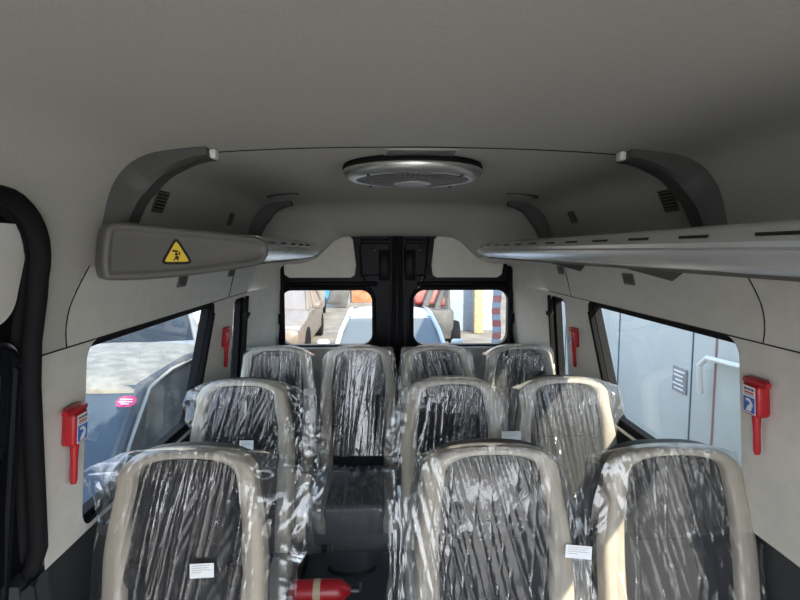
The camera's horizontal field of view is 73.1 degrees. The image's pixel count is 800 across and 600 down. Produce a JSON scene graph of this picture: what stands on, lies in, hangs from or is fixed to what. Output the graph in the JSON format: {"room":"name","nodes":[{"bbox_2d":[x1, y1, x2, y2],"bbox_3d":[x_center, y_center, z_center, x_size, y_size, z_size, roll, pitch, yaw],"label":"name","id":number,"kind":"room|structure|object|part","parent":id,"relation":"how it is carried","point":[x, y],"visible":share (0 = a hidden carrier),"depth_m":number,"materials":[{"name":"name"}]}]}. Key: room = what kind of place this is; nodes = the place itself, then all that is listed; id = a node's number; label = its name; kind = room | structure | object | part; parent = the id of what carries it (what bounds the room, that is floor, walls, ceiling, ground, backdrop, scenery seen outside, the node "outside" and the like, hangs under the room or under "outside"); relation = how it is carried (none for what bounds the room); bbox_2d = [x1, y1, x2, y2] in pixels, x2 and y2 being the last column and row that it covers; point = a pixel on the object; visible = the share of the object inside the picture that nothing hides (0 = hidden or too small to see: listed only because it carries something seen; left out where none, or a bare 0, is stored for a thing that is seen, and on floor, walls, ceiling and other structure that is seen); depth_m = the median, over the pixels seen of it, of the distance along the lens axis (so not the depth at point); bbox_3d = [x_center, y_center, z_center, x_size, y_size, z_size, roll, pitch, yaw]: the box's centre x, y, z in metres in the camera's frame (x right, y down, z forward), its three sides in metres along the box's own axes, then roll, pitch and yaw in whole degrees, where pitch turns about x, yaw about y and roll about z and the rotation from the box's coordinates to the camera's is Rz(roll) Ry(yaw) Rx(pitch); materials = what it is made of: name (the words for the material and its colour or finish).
{"room":"vehicle interior","nodes":[
{"label":"vehicle interior","id":0,"kind":"room"},
{"bbox_2d":[23,288,279,599],"bbox_3d":[-0.792,0.861,1.196,0.218,1.465,4.875,0,5,-2],"label":"wall","id":1,"kind":"structure","parent":0,"point":[68,558],"depth_m":1.44,"materials":[{"name":"plastic"}]},
{"bbox_2d":[0,215,24,599],"bbox_3d":[-0.832,0.649,0.675,0.169,1.683,1.400,0,5,-2],"label":"door","id":2,"kind":"structure","parent":1,"relation":"in","point":[12,257],"depth_m":1.19,"materials":[{"name":"black paint"}]},
{"bbox_3d":[-0.870,0.530,0.673,0.093,0.780,1.100,0,5,-2],"label":"pane","id":3,"kind":"part","parent":2,"relation":"part of","materials":[{"name":"clear glass"}]},
{"bbox_3d":[-0.861,0.530,0.673,0.109,0.802,1.122,0,5,-2],"label":"pane frame","id":4,"kind":"part","parent":2,"relation":"part of","materials":[{"name":"black rubber"}]},
{"bbox_2d":[0,185,51,599],"bbox_3d":[-0.759,0.673,0.772,0.206,1.721,1.287,-1,5,-10],"label":"trim","id":5,"kind":"structure","parent":1,"relation":"attached to","point":[29,311],"depth_m":1.18,"materials":[{"name":"black rubber"}]},
{"bbox_2d":[9,561,49,599],"bbox_3d":[-0.901,1.132,1.336,0.050,0.960,0.110,0,5,-2],"label":"trim","id":6,"kind":"structure","parent":1,"relation":"attached to","point":[18,584],"depth_m":1.28,"materials":[{"name":"grey plastic"}]},
{"bbox_2d":[62,402,87,484],"bbox_3d":[-0.814,0.363,1.349,0.042,0.206,0.087,0,5,-2],"label":"hammer","id":7,"kind":"object","parent":1,"relation":"attached to","point":[74,416],"visible":1,"depth_m":1.34,"materials":[{"name":"red plastic"}]},
{"bbox_3d":[-0.822,0.411,1.362,0.024,0.107,0.019,4,5,-2],"label":"handle","id":8,"kind":"part","parent":7,"relation":"part of","materials":[{"name":"red plastic"}]},
{"bbox_2d":[78,422,86,441],"bbox_3d":[-0.797,0.331,1.355,0.001,0.041,0.042,4,5,-2],"label":"picture","id":9,"kind":"object","parent":7,"relation":"attached to","point":[82,426],"depth_m":1.35,"materials":[{"name":"blue paper"}]},
{"bbox_2d":[65,266,89,346],"bbox_3d":[-0.784,0.016,1.315,0.062,0.196,0.027,-4,6,-35],"label":"trim","id":10,"kind":"structure","parent":1,"relation":"attached to","point":[89,266],"depth_m":1.30,"materials":[{"name":"black plastic"}]},
{"bbox_3d":[-0.862,1.149,0.982,0.035,0.930,4.400,0,5,-2],"label":"panel","id":11,"kind":"part","parent":1,"relation":"part of","materials":[{"name":"grey plastic"}]},
{"bbox_2d":[42,292,245,355],"bbox_3d":[-0.842,0.041,2.136,0.004,0.004,1.900,0,5,-2],"label":"trim","id":12,"kind":"structure","parent":1,"relation":"attached to","point":[244,292],"depth_m":1.60,"materials":[{"name":"black"}]},
{"bbox_2d":[82,304,214,520],"bbox_3d":[-0.884,0.316,1.984,0.097,0.515,1.099,0,5,-2],"label":"window","id":13,"kind":"structure","parent":1,"relation":"in","point":[140,380],"depth_m":1.86,"materials":[{"name":"clear glass"}]},
{"bbox_2d":[222,326,232,367],"bbox_3d":[-0.858,0.235,2.677,0.042,0.206,0.087,0,5,-2],"label":"hammer","id":14,"kind":"object","parent":1,"relation":"attached to","point":[227,331],"visible":1,"depth_m":2.66,"materials":[{"name":"red plastic"}]},
{"bbox_3d":[-0.866,0.283,2.690,0.024,0.107,0.019,4,5,-2],"label":"handle","id":15,"kind":"part","parent":14,"relation":"part of","materials":[{"name":"red plastic"}]},
{"bbox_2d":[230,296,249,377],"bbox_3d":[-0.908,0.233,2.978,0.115,0.496,0.265,0,5,-2],"label":"window","id":16,"kind":"structure","parent":1,"relation":"in","point":[238,303],"depth_m":3.07,"materials":[{"name":"black glass"}]},
{"bbox_3d":[-0.942,0.235,2.965,0.040,0.495,0.240,0,5,-2],"label":"pane","id":17,"kind":"part","parent":16,"relation":"part of","materials":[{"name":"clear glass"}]},
{"bbox_2d":[280,266,285,344],"bbox_3d":[-0.769,0.523,3.575,0.030,1.500,0.030,-2,6,-24],"label":"trim","id":18,"kind":"structure","parent":1,"relation":"attached to","point":[282,294],"depth_m":3.52,"materials":[{"name":"black rubber"}]},
{"bbox_2d":[279,236,395,485],"bbox_3d":[-0.431,0.379,3.605,0.816,1.780,0.105,0,5,-2],"label":"door","id":19,"kind":"structure","parent":1,"relation":"in","point":[346,295],"depth_m":3.58,"materials":[{"name":"black paint"}]},
{"bbox_3d":[-0.486,0.114,3.617,0.603,0.367,0.001,0,5,-2],"label":"pane","id":20,"kind":"part","parent":19,"relation":"part of","materials":[{"name":"clear glass"}]},
{"bbox_3d":[-0.448,-0.105,3.544,0.600,0.030,0.030,0,5,-2],"label":"rail","id":21,"kind":"part","parent":19,"relation":"part of","materials":[{"name":"black paint"}]},
{"bbox_3d":[-0.428,0.785,3.618,0.780,0.950,0.035,0,5,-2],"label":"trim","id":22,"kind":"part","parent":19,"relation":"part of","materials":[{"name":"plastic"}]},
{"bbox_3d":[-0.139,-0.021,3.554,0.140,0.687,0.021,0,5,-2],"label":"lock rod","id":23,"kind":"part","parent":19,"relation":"part of","materials":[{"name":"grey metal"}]},
{"bbox_2d":[270,493,407,599],"bbox_3d":[0.063,1.621,1.258,1.960,0.060,5.100,0,5,-2],"label":"floor","id":24,"kind":"structure","parent":0,"point":[397,545],"depth_m":3.10,"materials":[{"name":"plastic"}]},
{"bbox_2d":[101,442,269,599],"bbox_3d":[-0.566,1.009,1.297,0.454,1.152,0.691,0,5,-2],"label":"passenger seat","id":25,"kind":"object","parent":24,"relation":"on","point":[191,525],"visible":0.98,"depth_m":1.45,"materials":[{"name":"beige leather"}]},
{"bbox_3d":[-0.709,0.737,1.437,0.052,0.066,0.033,0,5,-2],"label":"recline knob","id":26,"kind":"part","parent":25,"relation":"part of","materials":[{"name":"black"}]},
{"bbox_3d":[-0.581,0.769,1.451,0.310,0.660,0.152,0,5,-2],"label":"backrest panel","id":27,"kind":"part","parent":25,"relation":"part of","materials":[{"name":"black fabric"}]},
{"bbox_2d":[83,446,313,599],"bbox_3d":[-0.568,0.706,1.505,0.645,0.608,0.278,0,5,-2],"label":"plastic cover","id":28,"kind":"object","parent":25,"relation":"on","point":[302,554],"visible":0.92,"depth_m":1.51,"materials":[{"name":"clear plastic"}]},
{"bbox_2d":[192,565,210,572],"bbox_3d":[-0.519,0.703,1.411,0.050,0.020,0.004,0,5,-2],"label":"print","id":29,"kind":"object","parent":25,"relation":"on","point":[195,568],"depth_m":1.41,"materials":[{"name":"white paper"}]},
{"bbox_3d":[-0.446,0.736,1.445,0.052,0.066,0.033,0,5,-2],"label":"recline knob","id":30,"kind":"part","parent":25,"relation":"part of","materials":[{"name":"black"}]},
{"bbox_2d":[189,377,296,599],"bbox_3d":[-0.648,0.935,2.091,0.454,1.152,0.691,0,5,-2],"label":"passenger seat","id":31,"kind":"object","parent":24,"relation":"on","point":[255,413],"visible":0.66,"depth_m":2.25,"materials":[{"name":"grey"}]},
{"bbox_3d":[-0.663,0.696,2.245,0.310,0.660,0.152,0,5,-2],"label":"backrest panel","id":32,"kind":"part","parent":31,"relation":"part of","materials":[{"name":"black fabric"}]},
{"bbox_2d":[185,378,328,520],"bbox_3d":[-0.611,0.631,2.295,0.616,0.605,0.290,0,5,-2],"label":"plastic cover","id":33,"kind":"object","parent":31,"relation":"on","point":[207,383],"visible":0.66,"depth_m":2.29,"materials":[{"name":"clear plastic"}]},
{"bbox_3d":[-0.653,1.119,2.000,0.300,0.133,0.476,0,5,-2],"label":"cushion panel","id":34,"kind":"part","parent":31,"relation":"part of","materials":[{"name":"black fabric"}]},
{"bbox_3d":[-0.528,0.662,2.240,0.052,0.066,0.033,0,5,-2],"label":"recline knob","id":35,"kind":"part","parent":31,"relation":"part of","materials":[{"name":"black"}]},
{"bbox_2d":[270,551,291,599],"bbox_3d":[-0.654,1.126,2.023,0.430,0.125,0.510,0,5,-2],"label":"cushion","id":36,"kind":"object","parent":31,"relation":"on","point":[280,562],"depth_m":2.11,"materials":[{"name":"grey plastic"}]},
{"bbox_3d":[-0.655,1.213,2.061,0.400,0.065,0.510,0,5,-2],"label":"seat","id":37,"kind":"part","parent":31,"relation":"part of","materials":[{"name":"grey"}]},
{"bbox_2d":[241,345,317,579],"bbox_3d":[-0.684,0.862,2.887,0.454,1.152,0.691,0,5,-2],"label":"passenger seat","id":38,"kind":"object","parent":24,"relation":"on","point":[288,364],"visible":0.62,"depth_m":3.04,"materials":[{"name":"grey"}]},
{"bbox_3d":[-0.699,0.622,3.041,0.310,0.660,0.152,0,5,-2],"label":"backrest panel","id":39,"kind":"part","parent":38,"relation":"part of","materials":[{"name":"black fabric"}]},
{"bbox_3d":[-0.700,0.610,3.051,0.436,0.682,0.183,0,5,-2],"label":"backrest frame","id":40,"kind":"part","parent":38,"relation":"part of","materials":[{"name":"beige plastic"}]},
{"bbox_2d":[248,345,319,452],"bbox_3d":[-0.704,0.557,3.088,0.471,0.602,0.288,0,5,-2],"label":"plastic cover","id":41,"kind":"object","parent":38,"relation":"on","point":[318,417],"visible":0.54,"depth_m":3.10,"materials":[{"name":"clear plastic"}]},
{"bbox_3d":[-0.690,1.045,2.795,0.300,0.133,0.476,0,5,-2],"label":"cushion panel","id":42,"kind":"part","parent":38,"relation":"part of","materials":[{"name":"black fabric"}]},
{"bbox_2d":[295,472,313,533],"bbox_3d":[-0.691,1.052,2.819,0.430,0.125,0.510,0,5,-2],"label":"cushion","id":43,"kind":"object","parent":38,"relation":"on","point":[303,482],"depth_m":2.79,"materials":[{"name":"beige leather"}]},
{"bbox_3d":[-0.692,1.139,2.857,0.400,0.065,0.510,0,5,-2],"label":"seat","id":44,"kind":"part","parent":38,"relation":"part of","materials":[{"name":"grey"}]},
{"bbox_2d":[305,550,402,599],"bbox_3d":[-0.202,1.329,2.327,0.418,0.324,0.405,0,5,-2],"label":"tool case","id":45,"kind":"object","parent":24,"relation":"on","point":[380,575],"visible":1,"depth_m":2.35,"materials":[{"name":"grey plastic"}]},
{"bbox_2d":[289,578,361,599],"bbox_3d":[-0.295,1.159,2.152,0.285,0.090,0.090,0,5,-2],"label":"fire extinguisher","id":46,"kind":"object","parent":45,"relation":"on","point":[316,588],"visible":1,"depth_m":2.12,"materials":[{"name":"red metal"}]},
{"bbox_3d":[-0.209,1.183,2.352,0.220,0.020,0.067,0,5,-2],"label":"handle","id":47,"kind":"part","parent":45,"relation":"part of","materials":[{"name":"black plastic"}]},
{"bbox_2d":[310,344,400,552],"bbox_3d":[-0.220,0.860,2.902,0.454,1.152,0.691,0,5,-2],"label":"passenger seat","id":48,"kind":"object","parent":24,"relation":"on","point":[358,395],"visible":0.99,"depth_m":3.03,"materials":[{"name":"grey fabric"}]},
{"bbox_2d":[310,471,398,533],"bbox_3d":[-0.226,1.051,2.834,0.430,0.125,0.510,0,5,-2],"label":"cushion","id":49,"kind":"object","parent":48,"relation":"on","point":[359,505],"depth_m":2.64,"materials":[{"name":"black fabric"}]},
{"bbox_3d":[-0.225,1.044,2.811,0.300,0.133,0.476,0,5,-2],"label":"cushion panel","id":50,"kind":"part","parent":48,"relation":"part of","materials":[{"name":"black fabric"}]},
{"bbox_3d":[-0.227,1.137,2.873,0.400,0.065,0.510,0,5,-2],"label":"seat","id":51,"kind":"part","parent":48,"relation":"part of","materials":[{"name":"grey"}]},
{"bbox_2d":[315,464,398,488],"bbox_3d":[-0.224,1.040,2.766,0.450,0.301,0.465,0,5,-2],"label":"plastic cover","id":52,"kind":"object","parent":48,"relation":"on","point":[335,464],"visible":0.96,"depth_m":2.90,"materials":[{"name":"clear plastic"}]},
{"bbox_2d":[317,345,399,435],"bbox_3d":[-0.232,0.555,3.104,0.474,0.602,0.286,0,5,-2],"label":"plastic cover","id":53,"kind":"object","parent":48,"relation":"on","point":[318,394],"visible":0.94,"depth_m":3.10,"materials":[{"name":"clear plastic"}]},
{"bbox_3d":[-0.235,0.621,3.056,0.310,0.660,0.152,0,5,-2],"label":"backrest panel","id":54,"kind":"part","parent":48,"relation":"part of","materials":[{"name":"black fabric"}]},
{"bbox_3d":[-0.235,0.609,3.067,0.436,0.682,0.183,0,5,-2],"label":"backrest frame","id":55,"kind":"part","parent":48,"relation":"part of","materials":[{"name":"beige leather"}]},
{"bbox_2d":[399,344,472,499],"bbox_3d":[0.230,0.859,2.917,0.454,1.152,0.691,0,5,-2],"label":"passenger seat","id":56,"kind":"object","parent":24,"relation":"on","point":[426,360],"visible":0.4,"depth_m":3.08,"materials":[{"name":"grey fabric"}]},
{"bbox_2d":[396,344,475,388],"bbox_3d":[0.210,0.554,3.119,0.481,0.602,0.301,0,5,-2],"label":"plastic cover","id":57,"kind":"object","parent":56,"relation":"on","point":[468,352],"visible":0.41,"depth_m":3.13,"materials":[{"name":"clear plastic"}]},
{"bbox_3d":[0.215,0.619,3.071,0.310,0.660,0.152,0,5,-2],"label":"backrest panel","id":58,"kind":"part","parent":56,"relation":"part of","materials":[{"name":"black fabric"}]},
{"bbox_2d":[401,375,520,599],"bbox_3d":[0.259,0.932,2.121,0.493,1.152,0.691,0,5,-2],"label":"passenger seat","id":59,"kind":"object","parent":24,"relation":"on","point":[439,411],"visible":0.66,"depth_m":2.28,"materials":[{"name":"grey"}]},
{"bbox_2d":[403,550,414,599],"bbox_3d":[0.234,1.123,2.053,0.430,0.125,0.510,0,5,-2],"label":"cushion","id":60,"kind":"object","parent":59,"relation":"on","point":[409,586],"depth_m":2.10,"materials":[{"name":"plastic"}]},
{"bbox_2d":[384,377,507,521],"bbox_3d":[0.203,0.628,2.325,0.550,0.604,0.302,0,5,-2],"label":"plastic cover","id":61,"kind":"object","parent":59,"relation":"on","point":[491,384],"visible":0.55,"depth_m":2.32,"materials":[{"name":"clear plastic"}]},
{"bbox_3d":[0.224,0.681,2.285,0.436,0.682,0.183,0,5,-2],"label":"backrest frame","id":62,"kind":"part","parent":59,"relation":"part of","materials":[{"name":"beige plastic"}]},
{"bbox_3d":[0.225,0.693,2.275,0.310,0.660,0.152,0,5,-2],"label":"backrest panel","id":63,"kind":"part","parent":59,"relation":"part of","materials":[{"name":"black fabric"}]},
{"bbox_2d":[415,438,591,599],"bbox_3d":[0.288,1.006,1.325,0.478,1.152,0.691,0,5,-2],"label":"passenger seat","id":64,"kind":"object","parent":24,"relation":"on","point":[492,524],"visible":0.98,"depth_m":1.48,"materials":[{"name":"grey"}]},
{"bbox_3d":[0.261,0.767,1.479,0.310,0.660,0.152,0,5,-2],"label":"backrest panel","id":65,"kind":"part","parent":64,"relation":"part of","materials":[{"name":"black fabric"}]},
{"bbox_2d":[404,442,588,599],"bbox_3d":[0.271,0.702,1.528,0.518,0.603,0.286,0,5,-2],"label":"plastic cover","id":66,"kind":"object","parent":64,"relation":"on","point":[491,443],"visible":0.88,"depth_m":1.53,"materials":[{"name":"clear plastic"}]},
{"bbox_2d":[568,546,588,553],"bbox_3d":[0.482,0.678,1.462,0.058,0.021,0.004,0,5,-2],"label":"print","id":67,"kind":"object","parent":64,"relation":"on","point":[571,549],"depth_m":1.46,"materials":[{"name":"white paper"}]},
{"bbox_2d":[483,344,554,430],"bbox_3d":[0.710,0.857,2.933,0.454,1.152,0.691,0,5,-2],"label":"passenger seat","id":68,"kind":"object","parent":24,"relation":"on","point":[524,361],"visible":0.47,"depth_m":3.09,"materials":[{"name":"grey"}]},
{"bbox_2d":[479,344,555,388],"bbox_3d":[0.696,0.553,3.132,0.477,0.602,0.296,0,5,-2],"label":"plastic cover","id":69,"kind":"object","parent":68,"relation":"on","point":[506,344],"visible":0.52,"depth_m":3.14,"materials":[{"name":"clear plastic"}]},
{"bbox_3d":[0.695,0.618,3.087,0.310,0.660,0.152,0,5,-2],"label":"backrest panel","id":70,"kind":"part","parent":68,"relation":"part of","materials":[{"name":"black fabric"}]},
{"bbox_3d":[0.694,0.606,3.098,0.436,0.682,0.183,0,5,-2],"label":"backrest frame","id":71,"kind":"part","parent":68,"relation":"part of","materials":[{"name":"beige plastic"}]},
{"bbox_2d":[513,375,616,599],"bbox_3d":[0.726,0.931,2.137,0.454,1.152,0.691,0,5,-2],"label":"passenger seat","id":72,"kind":"object","parent":24,"relation":"on","point":[545,405],"visible":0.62,"depth_m":2.29,"materials":[{"name":"grey"}]},
{"bbox_2d":[504,376,623,439],"bbox_3d":[0.713,0.627,2.334,0.522,0.603,0.298,0,5,-2],"label":"plastic cover","id":73,"kind":"object","parent":72,"relation":"on","point":[548,376],"visible":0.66,"depth_m":2.35,"materials":[{"name":"clear plastic"}]},
{"bbox_3d":[0.711,0.680,2.301,0.436,0.682,0.183,0,5,-2],"label":"backrest frame","id":74,"kind":"part","parent":72,"relation":"part of","materials":[{"name":"beige plastic"}]},
{"bbox_3d":[0.712,0.692,2.291,0.310,0.660,0.152,0,5,-2],"label":"backrest panel","id":75,"kind":"part","parent":72,"relation":"part of","materials":[{"name":"black fabric"}]},
{"bbox_3d":[0.721,1.115,2.045,0.300,0.133,0.476,0,5,-2],"label":"cushion panel","id":76,"kind":"part","parent":72,"relation":"part of","materials":[{"name":"black fabric"}]},
{"bbox_2d":[592,439,760,599],"bbox_3d":[0.784,1.006,1.321,0.454,1.152,0.691,0,5,-2],"label":"passenger seat","id":77,"kind":"object","parent":24,"relation":"on","point":[670,522],"visible":1,"depth_m":1.48,"materials":[{"name":"grey"}]},
{"bbox_2d":[576,442,767,598],"bbox_3d":[0.749,0.704,1.521,0.483,0.607,0.285,0,5,-2],"label":"plastic cover","id":78,"kind":"object","parent":77,"relation":"on","point":[579,534],"visible":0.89,"depth_m":1.56,"materials":[{"name":"clear plastic"}]},
{"bbox_3d":[0.769,0.767,1.476,0.310,0.660,0.152,0,5,-2],"label":"backrest panel","id":79,"kind":"part","parent":77,"relation":"part of","materials":[{"name":"black fabric"}]},
{"bbox_2d":[0,0,799,353],"bbox_3d":[0.062,-0.113,1.135,1.744,0.535,4.875,0,5,-2],"label":"ceiling","id":80,"kind":"structure","parent":0,"point":[89,89],"depth_m":1.05,"materials":[{"name":"plastic"}]},
{"bbox_2d":[151,190,169,213],"bbox_3d":[-0.730,-0.301,1.646,0.033,0.070,0.085,0,5,-2],"label":"ceiling vent","id":81,"kind":"object","parent":80,"relation":"in","point":[160,201],"visible":0.94,"depth_m":1.64,"materials":[{"name":"grey plastic"}]},
{"bbox_2d":[176,276,188,287],"bbox_3d":[-0.808,-0.070,2.008,0.017,0.044,0.090,0,5,-2],"label":"ceiling vent","id":82,"kind":"object","parent":80,"relation":"in","point":[182,281],"visible":0.84,"depth_m":2.00,"materials":[{"name":"grey plastic"}]},
{"bbox_2d":[95,146,319,279],"bbox_3d":[-0.598,-0.276,2.125,0.408,0.358,1.720,0,5,-2],"label":"luggage rack","id":83,"kind":"object","parent":80,"relation":"attached to","point":[126,248],"visible":1,"depth_m":1.36,"materials":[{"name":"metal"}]},
{"bbox_2d":[261,257,310,263],"bbox_3d":[-0.616,-0.181,2.245,0.352,0.033,1.398,0,5,-2],"label":"shelf","id":84,"kind":"object","parent":83,"relation":"attached to","point":[294,258],"depth_m":1.98,"materials":[{"name":"plastic"}]},
{"bbox_2d":[226,212,234,225],"bbox_3d":[-0.759,-0.362,2.418,0.025,0.058,0.075,0,5,-2],"label":"ceiling vent","id":85,"kind":"object","parent":80,"relation":"in","point":[229,222],"visible":1,"depth_m":2.41,"materials":[{"name":"grey plastic"}]},
{"bbox_2d":[227,270,234,276],"bbox_3d":[-0.827,-0.137,2.652,0.017,0.044,0.090,0,5,-2],"label":"ceiling vent","id":86,"kind":"object","parent":80,"relation":"in","point":[230,273],"visible":0.63,"depth_m":2.63,"materials":[{"name":"grey plastic"}]},
{"bbox_2d":[266,193,298,198],"bbox_3d":[-0.542,-0.487,2.502,0.155,0.035,0.090,0,5,1],"label":"recessed light","id":87,"kind":"object","parent":80,"relation":"in","point":[282,195],"visible":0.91,"depth_m":2.48,"materials":[{"name":"grey plastic"}]},
{"bbox_2d":[342,155,482,187],"bbox_3d":[0.040,-0.405,1.758,0.454,0.065,0.454,0,5,-2],"label":"ventilator","id":88,"kind":"object","parent":80,"relation":"attached to","point":[399,171],"visible":1,"depth_m":1.61,"materials":[{"name":"silver metal"}]},
{"bbox_2d":[356,173,468,187],"bbox_3d":[0.040,-0.386,1.759,0.365,0.015,0.365,0,5,-2],"label":"grille","id":89,"kind":"object","parent":88,"relation":"attached to","point":[394,180],"depth_m":1.70,"materials":[{"name":"grey plastic"}]},
{"bbox_2d":[219,146,615,154],"bbox_3d":[0.051,-0.400,1.442,1.084,0.021,0.004,0,5,-2],"label":"trim","id":90,"kind":"structure","parent":80,"relation":"attached to","point":[396,146],"depth_m":1.44,"materials":[{"name":"black"}]},
{"bbox_2d":[383,148,459,155],"bbox_3d":[0.059,-0.411,1.506,0.210,0.006,0.100,0,5,-2],"label":"recessed light","id":91,"kind":"object","parent":80,"relation":"in","point":[387,151],"visible":0.99,"depth_m":1.48,"materials":[{"name":"grey plastic"}]},
{"bbox_2d":[506,193,538,198],"bbox_3d":[0.566,-0.488,2.506,0.155,0.035,0.090,0,5,1],"label":"recessed light","id":92,"kind":"object","parent":80,"relation":"in","point":[522,195],"visible":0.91,"depth_m":2.48,"materials":[{"name":"grey plastic"}]},
{"bbox_2d":[557,266,564,274],"bbox_3d":[0.844,-0.157,2.838,0.017,0.044,0.090,0,5,-2],"label":"ceiling vent","id":93,"kind":"object","parent":80,"relation":"in","point":[560,269],"visible":0.98,"depth_m":2.83,"materials":[{"name":"grey plastic"}]},
{"bbox_2d":[567,211,577,223],"bbox_3d":[0.790,-0.379,2.472,0.028,0.056,0.085,0,5,-2],"label":"ceiling vent","id":94,"kind":"object","parent":80,"relation":"in","point":[571,214],"visible":1,"depth_m":2.46,"materials":[{"name":"grey plastic"}]},
{"bbox_2d":[622,273,635,284],"bbox_3d":[0.871,-0.080,2.060,0.017,0.044,0.090,0,5,-2],"label":"ceiling vent","id":95,"kind":"object","parent":80,"relation":"in","point":[628,278],"visible":1,"depth_m":2.05,"materials":[{"name":"grey plastic"}]},
{"bbox_2d":[477,149,799,281],"bbox_3d":[0.668,-0.244,1.778,0.405,0.358,2.700,0,5,-2],"label":"luggage rack","id":96,"kind":"object","parent":80,"relation":"attached to","point":[770,250],"visible":1,"depth_m":1.20,"materials":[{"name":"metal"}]},
{"bbox_2d":[486,257,799,281],"bbox_3d":[0.682,-0.137,1.764,0.352,0.033,2.650,0,5,-2],"label":"shelf","id":97,"kind":"object","parent":96,"relation":"attached to","point":[718,272],"depth_m":1.02,"materials":[{"name":"plastic"}]},
{"bbox_2d":[657,189,679,212],"bbox_3d":[0.817,-0.304,1.644,0.034,0.070,0.085,0,5,-2],"label":"ceiling vent","id":98,"kind":"object","parent":80,"relation":"in","point":[669,202],"visible":0.86,"depth_m":1.64,"materials":[{"name":"grey plastic"}]},
{"bbox_2d":[513,288,799,599],"bbox_3d":[0.972,0.855,1.256,0.204,1.465,4.879,0,5,-3],"label":"wall","id":99,"kind":"structure","parent":0,"point":[771,478],"depth_m":1.42,"materials":[{"name":"plastic"}]},
{"bbox_2d":[394,236,513,485],"bbox_3d":[0.378,0.377,3.632,0.845,1.780,0.105,0,5,-2],"label":"door","id":100,"kind":"structure","parent":99,"relation":"in","point":[445,294],"depth_m":3.59,"materials":[{"name":"black paint"}]},
{"bbox_3d":[0.102,-0.022,3.562,0.140,0.687,0.021,0,5,-2],"label":"lock rod","id":101,"kind":"part","parent":100,"relation":"part of","materials":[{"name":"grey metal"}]},
{"bbox_3d":[0.392,0.782,3.645,0.780,0.950,0.035,0,5,-2],"label":"trim","id":102,"kind":"part","parent":100,"relation":"part of","materials":[{"name":"plastic"}]},
{"bbox_3d":[0.404,0.111,3.646,0.632,0.367,0.001,0,5,-2],"label":"pane","id":103,"kind":"part","parent":100,"relation":"part of","materials":[{"name":"clear glass"}]},
{"bbox_3d":[0.411,-0.108,3.573,0.600,0.030,0.030,0,5,-2],"label":"rail","id":104,"kind":"part","parent":100,"relation":"part of","materials":[{"name":"black paint"}]},
{"bbox_2d":[508,266,512,343],"bbox_3d":[0.734,0.518,3.625,0.030,1.500,0.030,-2,6,-24],"label":"trim","id":105,"kind":"structure","parent":99,"relation":"attached to","point":[510,294],"depth_m":3.57,"materials":[{"name":"black rubber"}]},
{"bbox_2d":[546,295,568,374],"bbox_3d":[0.910,0.228,3.038,0.115,0.496,0.265,0,5,-2],"label":"window","id":106,"kind":"structure","parent":99,"relation":"in","point":[560,319],"depth_m":3.12,"materials":[{"name":"black glass"}]},
{"bbox_3d":[0.945,0.229,3.027,0.040,0.495,0.240,0,5,-2],"label":"pane","id":107,"kind":"part","parent":106,"relation":"part of","materials":[{"name":"clear glass"}]},
{"bbox_2d":[568,326,578,366],"bbox_3d":[0.881,0.240,2.736,0.042,0.206,0.087,0,5,-2],"label":"hammer","id":108,"kind":"object","parent":99,"relation":"attached to","point":[573,336],"visible":1,"depth_m":2.72,"materials":[{"name":"red plastic"}]},
{"bbox_3d":[0.888,0.288,2.749,0.024,0.107,0.019,-5,5,-1],"label":"handle","id":109,"kind":"part","parent":108,"relation":"part of","materials":[{"name":"red plastic"}]},
{"bbox_2d":[587,302,741,469],"bbox_3d":[0.952,0.310,2.045,0.097,0.515,1.099,0,5,-2],"label":"window","id":110,"kind":"structure","parent":99,"relation":"in","point":[674,380],"depth_m":1.96,"materials":[{"name":"clear glass"}]},
{"bbox_2d":[549,291,799,353],"bbox_3d":[0.927,0.114,1.348,0.004,0.004,3.600,0,5,-2],"label":"trim","id":111,"kind":"structure","parent":99,"relation":"attached to","point":[549,291],"depth_m":1.65,"materials":[{"name":"black"}]},
{"bbox_3d":[1.002,1.144,1.044,0.035,0.930,4.400,0,5,-2],"label":"panel","id":112,"kind":"part","parent":99,"relation":"part of","materials":[{"name":"grey plastic"}]},
{"bbox_2d":[748,278,764,342],"bbox_3d":[0.895,0.011,1.371,0.062,0.196,0.027,3,6,32],"label":"trim","id":113,"kind":"structure","parent":99,"relation":"attached to","point":[748,278],"depth_m":1.36,"materials":[{"name":"black"}]},
{"bbox_2d":[742,375,771,454],"bbox_3d":[0.920,0.302,1.392,0.042,0.206,0.087,0,5,-2],"label":"hammer","id":114,"kind":"object","parent":99,"relation":"attached to","point":[756,390],"visible":1,"depth_m":1.38,"materials":[{"name":"red plastic"}]},
{"bbox_2d":[743,395,754,414],"bbox_3d":[0.903,0.270,1.397,0.001,0.041,0.042,-5,5,-1],"label":"picture","id":115,"kind":"object","parent":114,"relation":"attached to","point":[748,400],"depth_m":1.40,"materials":[{"name":"blue paper"}]},
{"bbox_3d":[0.928,0.350,1.405,0.024,0.107,0.019,-5,5,-1],"label":"handle","id":116,"kind":"part","parent":114,"relation":"part of","materials":[{"name":"red plastic"}]},
{"label":"outside","id":117,"kind":"structure","parent":0,"visible":0},
{"bbox_2d":[313,485,400,493],"bbox_3d":[-0.233,1.468,10.177,90.000,0.100,90.000,0,5,-2],"label":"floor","id":118,"kind":"structure","parent":117,"point":[398,486],"depth_m":5.32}
]}

